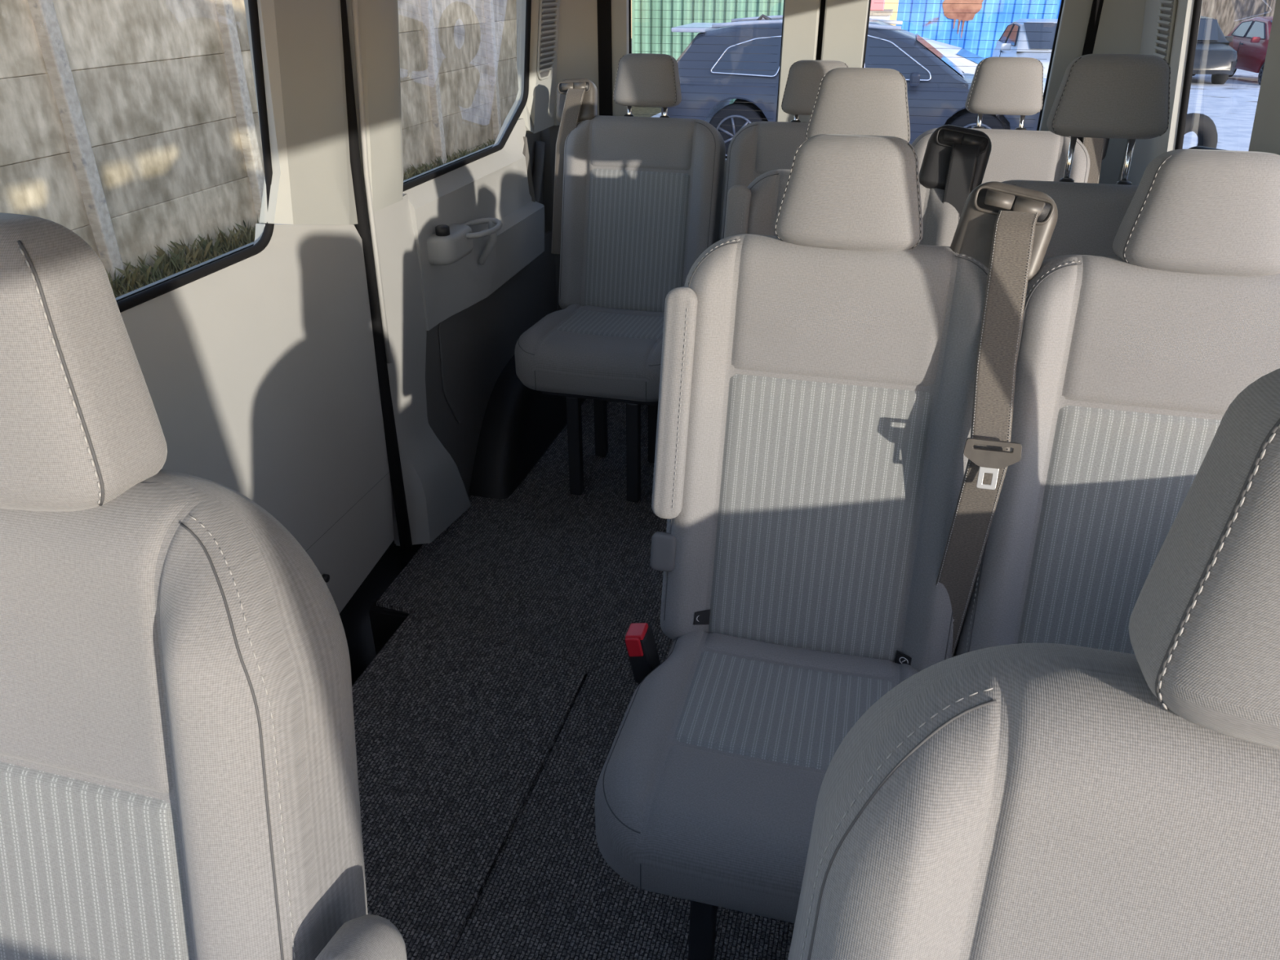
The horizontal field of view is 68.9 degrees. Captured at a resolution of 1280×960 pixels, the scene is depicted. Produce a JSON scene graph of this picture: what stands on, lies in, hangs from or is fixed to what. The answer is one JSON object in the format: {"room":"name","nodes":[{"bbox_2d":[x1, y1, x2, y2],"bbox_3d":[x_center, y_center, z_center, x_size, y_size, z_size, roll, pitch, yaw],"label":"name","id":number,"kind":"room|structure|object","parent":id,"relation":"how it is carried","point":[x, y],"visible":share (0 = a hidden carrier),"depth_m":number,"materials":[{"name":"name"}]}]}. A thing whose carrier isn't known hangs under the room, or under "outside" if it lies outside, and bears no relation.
{"room":"vehicle interior","nodes":[
{"label":"vehicle interior","id":0,"kind":"room"},
{"bbox_2d":[115,118,557,496],"bbox_3d":[-0.779,0.251,1.639,0.122,1.255,4.170,7,29,13],"label":"trim panel","id":1,"kind":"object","parent":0,"point":[495,184],"depth_m":2.62,"materials":[{"name":"grey plastic"}]},
{"bbox_2d":[339,543,401,685],"bbox_3d":[-0.972,0.925,1.257,0.010,0.275,2.800,7,29,13],"label":"trim","id":2,"kind":"structure","parent":1,"relation":"attached to","point":[354,616],"depth_m":2.27,"materials":[{"name":"black plastic"}]},
{"bbox_2d":[368,609,407,654],"bbox_3d":[-0.915,1.002,1.164,0.115,0.188,2.600,7,29,13],"label":"trim","id":3,"kind":"structure","parent":1,"relation":"attached to","point":[384,624],"depth_m":2.24,"materials":[{"name":"black plastic"}]},
{"bbox_2d":[367,193,471,546],"bbox_3d":[-0.555,-0.247,2.305,0.096,0.872,0.295,7,29,13],"label":"trim","id":4,"kind":"structure","parent":1,"relation":"attached to","point":[436,495],"depth_m":2.27,"materials":[{"name":"grey plastic"}]},
{"bbox_2d":[438,305,474,423],"bbox_3d":[-0.487,-0.311,2.531,0.006,0.312,0.228,7,29,13],"label":"access cover","id":5,"kind":"object","parent":1,"relation":"attached to","point":[455,332],"visible":0.87,"depth_m":2.50,"materials":[{"name":"plastic"}]},
{"bbox_2d":[426,217,502,265],"bbox_3d":[-0.433,-0.592,2.370,0.128,0.152,0.285,7,29,13],"label":"cup holder","id":6,"kind":"object","parent":1,"relation":"attached to","point":[450,244],"visible":0.91,"depth_m":2.28,"materials":[{"name":"grey plastic"}]},
{"bbox_2d":[469,354,585,498],"bbox_3d":[-0.336,-0.267,2.979,0.130,0.286,0.850,7,29,13],"label":"trim","id":7,"kind":"structure","parent":1,"relation":"attached to","point":[520,423],"depth_m":2.75,"materials":[{"name":"grey plastic"}]},
{"bbox_2d":[369,494,472,616],"bbox_3d":[0.031,0.671,1.619,1.810,0.056,4.150,7,29,13],"label":"floor","id":8,"kind":"structure","parent":0,"point":[374,607],"depth_m":2.36,"materials":[{"name":"grey plastic"}]},
{"bbox_2d":[376,399,794,959],"bbox_3d":[0.060,0.647,1.597,1.720,0.010,3.950,7,29,13],"label":"carpet","id":9,"kind":"object","parent":8,"relation":"on","point":[545,568],"visible":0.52,"depth_m":2.11,"materials":[{"name":"black carpet"}]},
{"bbox_2d":[0,212,407,959],"bbox_3d":[-0.518,0.485,0.644,0.630,1.181,0.711,7,29,13],"label":"seat","id":10,"kind":"object","parent":9,"relation":"on","point":[179,777],"visible":1,"depth_m":0.68,"materials":[{"name":"grey fabric"}]},
{"bbox_2d":[351,612,586,959],"bbox_3d":[-0.489,0.661,1.552,0.470,0.008,1.388,7,29,13],"label":"floor mat","id":11,"kind":"object","parent":9,"relation":"on","point":[455,726],"visible":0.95,"depth_m":1.78,"materials":[{"name":"carpet"}]},
{"bbox_2d":[514,53,725,502],"bbox_3d":[-0.063,-0.549,2.600,0.497,1.131,0.664,7,29,13],"label":"passenger seat","id":12,"kind":"object","parent":9,"relation":"on","point":[637,200],"visible":0.92,"depth_m":2.62,"materials":[{"name":"grey fabric"}]},
{"bbox_2d":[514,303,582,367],"bbox_3d":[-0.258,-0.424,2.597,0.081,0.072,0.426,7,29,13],"label":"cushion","id":13,"kind":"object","parent":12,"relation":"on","point":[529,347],"depth_m":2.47,"materials":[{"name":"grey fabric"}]},
{"bbox_2d":[515,306,662,401],"bbox_3d":[-0.071,-0.369,2.588,0.460,0.150,0.460,7,29,13],"label":"cushion","id":14,"kind":"object","parent":12,"relation":"on","point":[610,352],"depth_m":2.42,"materials":[{"name":"grey fabric"}]},
{"bbox_2d":[647,338,662,380],"bbox_3d":[0.109,-0.379,2.514,0.081,0.072,0.426,7,29,13],"label":"cushion","id":15,"kind":"object","parent":12,"relation":"on","point":[655,347],"depth_m":2.35,"materials":[{"name":"grey fabric"}]},
{"bbox_2d":[720,60,848,239],"bbox_3d":[0.408,-0.488,2.496,0.460,1.123,0.655,7,29,13],"label":"passenger seat","id":16,"kind":"object","parent":9,"relation":"on","point":[757,148],"visible":0.2,"depth_m":2.52,"materials":[{"name":"grey fabric"}]},
{"bbox_2d":[595,133,1057,959],"bbox_3d":[0.236,0.153,1.308,0.536,1.126,0.676,7,29,13],"label":"passenger seat","id":17,"kind":"object","parent":9,"relation":"on","point":[833,455],"visible":0.93,"depth_m":1.33,"materials":[{"name":"grey fabric"}]},
{"bbox_2d":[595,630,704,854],"bbox_3d":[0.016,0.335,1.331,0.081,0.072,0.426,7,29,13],"label":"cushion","id":18,"kind":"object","parent":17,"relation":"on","point":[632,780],"depth_m":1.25,"materials":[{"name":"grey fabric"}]},
{"bbox_2d":[595,631,899,923],"bbox_3d":[0.203,0.390,1.321,0.460,0.150,0.460,7,29,13],"label":"cushion","id":19,"kind":"object","parent":17,"relation":"on","point":[713,771],"depth_m":1.23,"materials":[{"name":"grey fabric"}]},
{"bbox_2d":[899,663,918,683],"bbox_3d":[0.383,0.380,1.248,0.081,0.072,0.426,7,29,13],"label":"tag","id":20,"kind":"object","parent":17,"relation":"on","point":[906,670],"depth_m":1.40,"materials":[{"name":"black fabric"}]},
{"bbox_2d":[724,67,991,246],"bbox_3d":[0.378,-0.168,1.865,0.501,1.161,0.671,7,29,13],"label":"passenger seat","id":21,"kind":"object","parent":9,"relation":"on","point":[863,101],"visible":0.28,"depth_m":1.83,"materials":[{"name":"grey fabric"}]},
{"bbox_2d":[911,57,1109,183],"bbox_3d":[0.886,-0.436,2.384,0.504,1.139,0.664,7,29,13],"label":"passenger seat","id":22,"kind":"object","parent":9,"relation":"on","point":[1000,86],"visible":0.27,"depth_m":2.37,"materials":[{"name":"grey fabric"}]},
{"bbox_2d":[787,368,1279,959],"bbox_3d":[0.300,0.601,0.456,0.553,1.157,0.711,7,29,13],"label":"seat","id":23,"kind":"object","parent":9,"relation":"on","point":[1020,801],"visible":1,"depth_m":0.53,"materials":[{"name":"grey fabric"}]},
{"bbox_2d":[1001,53,1225,261],"bbox_3d":[0.825,-0.129,1.760,0.481,1.193,0.687,7,29,13],"label":"passenger seat","id":24,"kind":"object","parent":9,"relation":"on","point":[1099,95],"visible":0.18,"depth_m":1.74,"materials":[{"name":"grey fabric"}]},
{"bbox_2d":[953,149,1279,656],"bbox_3d":[0.673,0.208,1.210,0.460,1.127,0.676,7,29,13],"label":"passenger seat","id":25,"kind":"object","parent":9,"relation":"on","point":[1130,366],"visible":0.4,"depth_m":1.25,"materials":[{"name":"grey fabric"}]},
{"bbox_2d":[522,136,535,202],"bbox_3d":[-0.351,-0.878,2.869,0.065,0.345,0.050,7,29,13],"label":"wall","id":26,"kind":"structure","parent":0,"point":[526,153],"depth_m":2.81,"materials":[{"name":"plastic"}]},
{"bbox_2d":[540,124,561,311],"bbox_3d":[-0.223,-0.750,3.242,0.212,0.925,0.022,-17,33,-28],"label":"wall","id":27,"kind":"structure","parent":0,"point":[548,135],"depth_m":3.06,"materials":[{"name":"plastic"}]},
{"bbox_2d":[554,0,599,125],"bbox_3d":[-0.208,-1.522,2.818,0.197,0.835,0.024,-20,34,-32],"label":"wall","id":28,"kind":"structure","parent":0,"point":[577,45],"depth_m":2.90,"materials":[{"name":"beige plastic"}]},
{"bbox_2d":[596,0,613,115],"bbox_3d":[-0.108,-1.156,3.094,0.050,1.780,0.060,7,29,13],"label":"trim","id":29,"kind":"structure","parent":28,"relation":"attached to","point":[604,6],"depth_m":2.96,"materials":[{"name":"black rubber"}]},
{"bbox_2d":[611,0,821,239],"bbox_3d":[0.222,-1.109,3.028,0.649,1.760,0.050,7,29,13],"label":"door","id":30,"kind":"structure","parent":28,"relation":"in","point":[801,18],"depth_m":2.84,"materials":[{"name":"beige plastic"}]},
{"bbox_2d":[634,1,779,148],"bbox_3d":[0.203,-1.370,2.902,0.485,0.700,0.003,7,29,13],"label":"window","id":31,"kind":"structure","parent":30,"relation":"attached to","point":[686,2],"depth_m":2.92,"materials":[{"name":"clear glass"}]},
{"bbox_2d":[816,0,826,60],"bbox_3d":[0.547,-1.085,2.963,0.030,1.780,0.010,7,29,13],"label":"trim","id":32,"kind":"structure","parent":28,"relation":"attached to","point":[823,2],"depth_m":2.81,"materials":[{"name":"black plastic"}]},
{"bbox_2d":[1092,0,1146,184],"bbox_3d":[1.329,-0.940,2.696,0.020,1.780,0.199,-17,33,-28],"label":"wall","id":33,"kind":"structure","parent":0,"point":[1120,28],"depth_m":2.56,"materials":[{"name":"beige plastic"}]},
{"bbox_2d":[820,0,1093,131],"bbox_3d":[0.910,-1.025,2.873,0.740,1.760,0.050,7,29,13],"label":"door","id":34,"kind":"structure","parent":33,"relation":"in","point":[846,22],"depth_m":2.73,"materials":[{"name":"beige plastic"}]},
{"bbox_2d":[868,3,1057,140],"bbox_3d":[0.932,-1.281,2.737,0.534,0.700,0.003,7,29,13],"label":"window","id":35,"kind":"structure","parent":34,"relation":"attached to","point":[923,3],"depth_m":2.75,"materials":[{"name":"clear glass"}]},
{"bbox_2d":[1081,0,1103,55],"bbox_3d":[1.281,-0.985,2.779,0.050,1.780,0.060,7,29,13],"label":"trim","id":36,"kind":"structure","parent":33,"relation":"attached to","point":[1096,8],"depth_m":2.60,"materials":[{"name":"black plastic"}]},
{"bbox_2d":[1127,0,1279,185],"bbox_3d":[0.852,-0.339,0.771,0.138,1.000,3.950,7,29,13],"label":"pillar","id":37,"kind":"structure","parent":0,"point":[1265,134],"depth_m":2.13,"materials":[{"name":"beige plastic"}]},
{"bbox_2d":[1152,0,1177,63],"bbox_3d":[1.260,-1.095,2.238,0.061,0.458,0.138,7,29,13],"label":"air vent","id":38,"kind":"object","parent":37,"relation":"in","point":[1162,47],"visible":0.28,"depth_m":2.23,"materials":[{"name":"beige plastic"}]},
{"bbox_2d":[1174,0,1202,149],"bbox_3d":[1.189,-0.773,1.905,0.094,0.666,0.605,7,29,13],"label":"window","id":39,"kind":"structure","parent":37,"relation":"in","point":[1197,3],"depth_m":2.13,"materials":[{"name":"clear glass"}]},
{"bbox_3d":[-0.726,-0.591,1.096,0.125,0.867,3.950,7,29,13],"label":"wall","id":40,"kind":"structure","parent":0,"visible":0},
{"bbox_2d":[116,0,274,312],"bbox_3d":[-0.857,-0.293,0.794,0.091,0.639,1.810,7,29,13],"label":"window","id":41,"kind":"structure","parent":40,"relation":"in","point":[128,303],"depth_m":1.56,"materials":[{"name":"black rubber"}]},
{"bbox_2d":[120,223,394,613],"bbox_3d":[-0.947,0.422,0.985,0.060,0.888,2.715,7,29,13],"label":"door panel","id":42,"kind":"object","parent":40,"relation":"in","point":[259,371],"depth_m":1.78,"materials":[{"name":"grey plastic"}]},
{"bbox_2d":[244,0,357,225],"bbox_3d":[-0.589,-0.846,1.609,0.130,0.868,0.277,7,29,13],"label":"trim","id":43,"kind":"structure","parent":40,"relation":"attached to","point":[301,41],"depth_m":1.67,"materials":[{"name":"beige plastic"}]},
{"bbox_2d":[351,0,391,363],"bbox_3d":[-0.536,-0.756,1.822,0.112,1.151,0.023,21,35,33],"label":"trim","id":44,"kind":"structure","parent":40,"relation":"attached to","point":[353,2],"depth_m":1.91,"materials":[{"name":"grey plastic"}]},
{"bbox_2d":[346,0,403,213],"bbox_3d":[-0.531,-0.967,1.817,0.136,0.855,0.222,7,29,13],"label":"trim","id":45,"kind":"structure","parent":40,"relation":"attached to","point":[378,20],"depth_m":1.91,"materials":[{"name":"beige plastic"}]},
{"bbox_2d":[340,0,412,551],"bbox_3d":[-0.563,-0.537,1.931,0.035,1.641,0.101,-25,37,-38],"label":"trim","id":46,"kind":"structure","parent":40,"relation":"attached to","point":[362,227],"depth_m":2.03,"materials":[{"name":"black rubber"}]},
{"bbox_2d":[403,0,531,191],"bbox_3d":[-0.417,-1.109,2.298,0.091,0.639,0.846,7,29,13],"label":"window","id":47,"kind":"structure","parent":40,"relation":"in","point":[431,175],"depth_m":2.62,"materials":[{"name":"black rubber"}]},
{"bbox_2d":[503,0,559,133],"bbox_3d":[-0.294,-1.426,2.642,0.135,0.835,0.292,7,29,13],"label":"trim","id":48,"kind":"structure","parent":40,"relation":"attached to","point":[538,113],"depth_m":2.75,"materials":[{"name":"beige plastic"}]},
{"bbox_2d":[537,0,558,79],"bbox_3d":[-0.260,-1.398,2.686,0.055,0.453,0.143,7,29,13],"label":"air vent","id":49,"kind":"object","parent":40,"relation":"attached to","point":[548,10],"visible":1,"depth_m":2.73,"materials":[{"name":"beige plastic"}]},
{"bbox_3d":[-0.773,-1.104,1.049,0.010,0.600,3.920,7,29,13],"label":"wall","id":50,"kind":"structure","parent":0,"visible":0},
{"bbox_2d":[377,539,408,561],"bbox_3d":[-0.626,-0.462,2.024,0.001,1.940,0.160,7,29,13],"label":"trim","id":51,"kind":"structure","parent":50,"relation":"attached to","point":[402,553],"depth_m":2.40,"materials":[{"name":"black plastic"}]},
{"label":"outside","id":52,"kind":"structure","parent":0,"visible":0},
{"bbox_2d":[650,68,1260,151],"bbox_3d":[19.318,-4.861,15.202,38.000,2.002,120.000,7,29,13],"label":"ground","id":53,"kind":"structure","parent":52,"point":[1231,105],"depth_m":18.80,"materials":[{"name":"white snow"}]},
{"bbox_2d":[631,0,783,104],"bbox_3d":[1.774,-8.337,17.308,3.970,3.100,0.050,7,29,13],"label":"corrugated fence","id":54,"kind":"object","parent":53,"relation":"on","point":[646,33],"visible":0.1,"depth_m":17.47,"materials":[{"name":"green metal"}]},
{"bbox_2d":[661,13,1044,155],"bbox_3d":[2.729,-4.911,11.750,4.750,1.698,2.260,7,29,13],"label":"parked car","id":55,"kind":"object","parent":53,"relation":"on","point":[720,64],"visible":0.47,"depth_m":11.13,"materials":[{"name":"blue paint"}]},
{"bbox_2d":[909,71,919,86],"bbox_3d":[3.126,-4.558,10.615,0.110,0.140,0.200,7,29,13],"label":"mirror","id":56,"kind":"object","parent":55,"relation":"attached to","point":[914,80],"depth_m":10.54,"materials":[{"name":"blue paint"}]},
{"bbox_2d":[869,0,893,20],"bbox_3d":[4.764,-9.465,19.668,1.000,2.580,1.300,7,29,13],"label":"shed","id":57,"kind":"object","parent":53,"relation":"on","point":[877,11],"visible":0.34,"depth_m":19.02,"materials":[{"name":"white paint"}]},
{"bbox_2d":[895,0,1061,58],"bbox_3d":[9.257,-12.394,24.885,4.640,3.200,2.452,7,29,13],"label":"banner","id":58,"kind":"object","parent":53,"relation":"on","point":[968,24],"visible":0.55,"depth_m":24.06,"materials":[{"name":"blue paint"}]},
{"bbox_2d":[921,36,1046,118],"bbox_3d":[4.237,-5.893,14.083,4.500,1.380,2.120,10,30,18],"label":"parked car","id":59,"kind":"object","parent":53,"relation":"on","point":[962,63],"visible":0.03,"depth_m":13.22,"materials":[{"name":"white paint"}]},
{"bbox_2d":[991,18,1057,78],"bbox_3d":[8.761,-9.062,20.132,2.080,1.520,4.200,5,29,9],"label":"parked car","id":60,"kind":"object","parent":53,"relation":"on","point":[1025,37],"visible":0.18,"depth_m":19.57,"materials":[{"name":"paint"}]},
{"bbox_2d":[1000,43,1011,50],"bbox_3d":[7.764,-9.192,19.807,0.200,0.140,0.110,5,29,9],"label":"mirror","id":61,"kind":"object","parent":60,"relation":"attached to","point":[1003,46],"depth_m":19.76,"materials":[{"name":"paint"}]},
{"bbox_2d":[1184,112,1217,148],"bbox_3d":[6.248,-3.797,10.678,0.750,0.750,0.200,-7,29,-12],"label":"tyre","id":62,"kind":"object","parent":53,"relation":"on","point":[1204,127],"visible":0.35,"depth_m":10.53,"materials":[{"name":"black rubber"}]},
{"bbox_2d":[1192,16,1237,84],"bbox_3d":[14.460,-11.521,24.937,2.080,1.520,4.100,6,29,11],"label":"parked car","id":63,"kind":"object","parent":53,"relation":"on","point":[1215,56],"visible":0.38,"depth_m":23.44,"materials":[{"name":"paint"}]},
{"bbox_2d":[1225,35,1233,42],"bbox_3d":[15.282,-11.452,24.244,0.200,0.140,0.110,6,29,11],"label":"mirror","id":64,"kind":"object","parent":63,"relation":"attached to","point":[1229,38],"depth_m":24.19,"materials":[{"name":"paint"}]},
{"bbox_2d":[1200,0,1275,36],"bbox_3d":[26.551,-14.621,29.896,29.250,3.298,2.364,7,29,13],"label":"thicket","id":65,"kind":"object","parent":53,"relation":"on","point":[1228,14],"visible":0.07,"depth_m":30.59,"materials":[{"name":"brown plant"}]},
{"bbox_2d":[1226,16,1273,84],"bbox_3d":[16.829,-11.235,24.410,2.080,1.520,4.100,4,29,7],"label":"parked car","id":66,"kind":"object","parent":53,"relation":"on","point":[1251,36],"visible":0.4,"depth_m":24.47,"materials":[{"name":"red paint"}]},
{"bbox_2d":[1250,36,1260,42],"bbox_3d":[15.833,-11.325,24.011,0.200,0.140,0.110,4,29,7],"label":"mirror","id":67,"kind":"object","parent":66,"relation":"attached to","point":[1254,39],"depth_m":23.97,"materials":[{"name":"red paint"}]},
{"bbox_2d":[1262,0,1272,16],"bbox_3d":[19.011,-15.138,28.182,1.738,5.079,0.974,-11,30,-19],"label":"bare tree","id":68,"kind":"object","parent":53,"relation":"on","point":[1268,4],"visible":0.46,"depth_m":28.77,"materials":[{"name":"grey plant"}]},
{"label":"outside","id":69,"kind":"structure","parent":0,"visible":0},
{"bbox_2d":[117,38,661,297],"bbox_3d":[-3.925,-7.715,20.460,10.000,2.002,120.000,7,29,13],"label":"ground","id":70,"kind":"structure","parent":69,"point":[637,111],"depth_m":17.21,"materials":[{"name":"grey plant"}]},
{"bbox_2d":[0,0,518,291],"bbox_3d":[-2.411,-4.855,10.586,0.133,3.367,17.815,7,29,13],"label":"fence","id":71,"kind":"object","parent":70,"relation":"on","point":[131,127],"visible":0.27,"depth_m":6.92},
{"bbox_2d":[104,138,494,297],"bbox_3d":[-2.749,-2.547,8.845,1.048,0.411,14.133,7,29,13],"label":"grass","id":72,"kind":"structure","parent":70,"relation":"on","point":[178,255],"depth_m":7.08,"materials":[{"name":"green plant"}]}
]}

